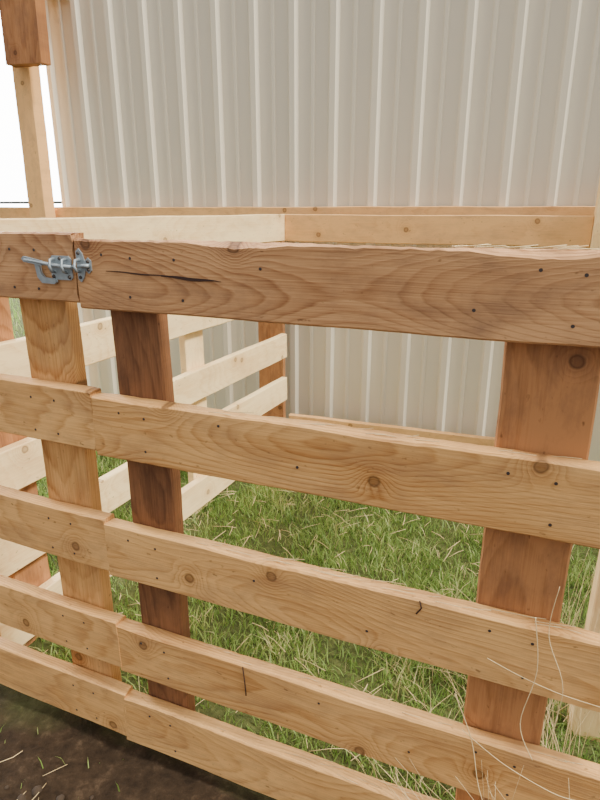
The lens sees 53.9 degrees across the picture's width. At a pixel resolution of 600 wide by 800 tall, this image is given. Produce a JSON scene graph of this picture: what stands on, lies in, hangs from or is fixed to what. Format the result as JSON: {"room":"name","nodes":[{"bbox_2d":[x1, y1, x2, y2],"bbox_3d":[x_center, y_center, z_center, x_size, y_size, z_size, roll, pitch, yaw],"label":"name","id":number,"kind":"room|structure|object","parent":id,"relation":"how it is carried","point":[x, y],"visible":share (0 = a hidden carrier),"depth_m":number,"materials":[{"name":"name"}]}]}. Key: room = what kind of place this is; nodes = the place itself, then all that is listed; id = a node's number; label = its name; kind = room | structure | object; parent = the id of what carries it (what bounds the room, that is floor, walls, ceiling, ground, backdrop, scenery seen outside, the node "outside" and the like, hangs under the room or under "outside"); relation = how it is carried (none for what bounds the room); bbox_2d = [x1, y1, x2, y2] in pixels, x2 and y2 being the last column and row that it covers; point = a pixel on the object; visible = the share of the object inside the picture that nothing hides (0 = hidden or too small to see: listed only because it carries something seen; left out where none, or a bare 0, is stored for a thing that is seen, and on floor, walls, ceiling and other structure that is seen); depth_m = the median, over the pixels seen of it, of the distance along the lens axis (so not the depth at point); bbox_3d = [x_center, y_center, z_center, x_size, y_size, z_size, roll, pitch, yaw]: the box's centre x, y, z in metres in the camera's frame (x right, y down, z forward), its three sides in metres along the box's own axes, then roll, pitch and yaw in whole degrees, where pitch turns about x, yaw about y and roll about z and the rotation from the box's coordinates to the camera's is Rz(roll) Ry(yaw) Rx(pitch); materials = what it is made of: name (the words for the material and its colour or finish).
{"room":"livestock pen","nodes":[
{"label":"livestock pen","id":0,"kind":"room"},
{"bbox_2d":[0,298,599,799],"bbox_3d":[-4.773,-6.030,23.240,65.000,0.046,58.000,6,19,19],"label":"ground","id":1,"kind":"structure","parent":0,"point":[144,773],"depth_m":1.72,"materials":[{"name":"green plant"}]},
{"bbox_2d":[9,298,24,338],"bbox_3d":[-3.539,-1.151,7.846,6.211,0.209,5.693,6,19,19],"label":"grass","id":2,"kind":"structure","parent":1,"relation":"on","point":[17,309],"depth_m":7.92,"materials":[{"name":"plant"}]},
{"bbox_2d":[0,0,55,217],"bbox_3d":[-1.593,-1.399,3.678,0.365,3.207,0.187,6,19,19],"label":"post","id":3,"kind":"object","parent":1,"relation":"on","point":[23,22],"visible":0.55,"depth_m":3.55,"materials":[{"name":"brown wood"}]},
{"bbox_2d":[0,201,61,203],"bbox_3d":[-8.215,-4.269,15.168,18.098,1.800,0.177,6,19,19],"label":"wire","id":4,"kind":"object","parent":1,"relation":"on","point":[3,202],"visible":0.02,"depth_m":14.46,"materials":[{"name":"metal"}]},
{"bbox_2d":[4,785,93,799],"bbox_3d":[-0.499,1.073,1.234,2.122,0.051,0.587,6,19,19],"label":"clod","id":5,"kind":"object","parent":1,"relation":"on","point":[36,789],"visible":1,"depth_m":1.48,"materials":[{"name":"brown soil"}]},
{"bbox_2d":[0,725,123,799],"bbox_3d":[-0.524,1.023,1.326,2.798,0.085,0.545,6,19,19],"label":"grass","id":6,"kind":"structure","parent":1,"relation":"on","point":[3,725],"depth_m":1.55,"materials":[{"name":"green plant"}]},
{"bbox_2d":[0,231,132,735],"bbox_3d":[-0.862,0.225,1.582,0.917,1.313,0.133,6,19,19],"label":"fence panel","id":7,"kind":"object","parent":1,"relation":"on","point":[53,406],"depth_m":1.45,"materials":[{"name":"brown wood"}]},
{"bbox_2d":[21,248,91,283],"bbox_3d":[-0.501,-0.273,1.204,0.176,0.073,0.023,7,19,22],"label":"latch","id":8,"kind":"object","parent":7,"relation":"attached to","point":[61,267],"visible":1,"depth_m":1.20,"materials":[{"name":"metal"}]},
{"bbox_2d":[74,238,599,799],"bbox_3d":[0.098,0.354,1.198,1.190,1.304,0.133,6,19,19],"label":"gate","id":9,"kind":"object","parent":7,"relation":"attached to","point":[544,304],"depth_m":1.12,"materials":[{"name":"brown wood"}]},
{"bbox_2d":[196,244,599,799],"bbox_3d":[0.217,0.323,1.113,0.966,1.202,0.064,8,19,23],"label":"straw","id":10,"kind":"object","parent":9,"relation":"on","point":[559,247],"visible":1,"depth_m":1.08,"materials":[{"name":"beige plant"}]},
{"bbox_2d":[0,214,286,646],"bbox_3d":[-0.537,-0.078,2.559,0.078,1.379,2.037,8,20,23],"label":"fence","id":11,"kind":"object","parent":1,"relation":"on","point":[22,464],"visible":0.42,"depth_m":2.26,"materials":[{"name":"beige wood"}]},
{"bbox_2d":[258,241,285,417],"bbox_3d":[-0.169,-0.380,3.519,0.162,1.364,0.038,6,19,19],"label":"post","id":12,"kind":"object","parent":1,"relation":"on","point":[275,371],"visible":0.16,"depth_m":3.55,"materials":[{"name":"brown wood"}]},
{"bbox_2d":[1,489,568,799],"bbox_3d":[-0.108,0.809,2.002,1.956,0.060,2.178,6,19,19],"label":"litter","id":13,"kind":"object","parent":1,"relation":"on","point":[272,489],"visible":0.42,"depth_m":2.44,"materials":[{"name":"beige plant"}]},
{"bbox_2d":[29,451,599,799],"bbox_3d":[-0.525,0.530,2.807,4.674,0.124,2.401,6,19,19],"label":"grass lawn","id":14,"kind":"structure","parent":1,"relation":"on","point":[259,488],"depth_m":2.37,"materials":[{"name":"green plant"}]},
{"bbox_2d":[367,757,569,799],"bbox_3d":[0.305,0.876,1.083,0.821,0.488,0.212,6,19,19],"label":"clump","id":15,"kind":"object","parent":1,"relation":"on","point":[367,757],"visible":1,"depth_m":1.09,"materials":[{"name":"plant"}]},
{"bbox_2d":[345,547,599,798],"bbox_3d":[0.495,0.651,1.725,0.729,0.523,0.888,7,19,21],"label":"clump","id":16,"kind":"object","parent":1,"relation":"on","point":[550,702],"visible":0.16,"depth_m":1.58,"materials":[{"name":"plant"}]},
{"bbox_2d":[567,549,599,741],"bbox_3d":[0.811,0.361,1.487,0.098,1.244,0.061,6,19,19],"label":"fence post","id":17,"kind":"object","parent":1,"relation":"on","point":[594,603],"visible":0.48,"depth_m":1.62,"materials":[{"name":"brown wood"}]},
{"bbox_2d":[589,179,599,248],"bbox_3d":[1.406,-0.276,2.888,0.104,1.554,0.091,6,19,19],"label":"fence post","id":18,"kind":"object","parent":1,"relation":"on","point":[595,236],"visible":0.06,"depth_m":2.70,"materials":[{"name":"brown wood"}]},
{"bbox_2d":[285,214,593,446],"bbox_3d":[0.648,-0.313,3.192,1.524,1.318,0.078,6,19,19],"label":"board","id":19,"kind":"object","parent":18,"relation":"attached to","point":[509,230],"visible":0.56,"depth_m":2.99,"materials":[{"name":"brown wood"}]},
{"bbox_2d":[45,0,599,461],"bbox_3d":[1.224,-1.654,2.745,5.944,4.140,0.025,6,19,19],"label":"wall","id":20,"kind":"structure","parent":0,"point":[154,103],"depth_m":3.27,"materials":[{"name":"metal"}]},
{"bbox_2d":[0,206,594,218],"bbox_3d":[-0.308,-1.062,3.465,9.004,0.147,0.040,6,19,19],"label":"board","id":21,"kind":"object","parent":20,"relation":"attached to","point":[5,212],"depth_m":3.26,"materials":[{"name":"brown wood"}]}
]}

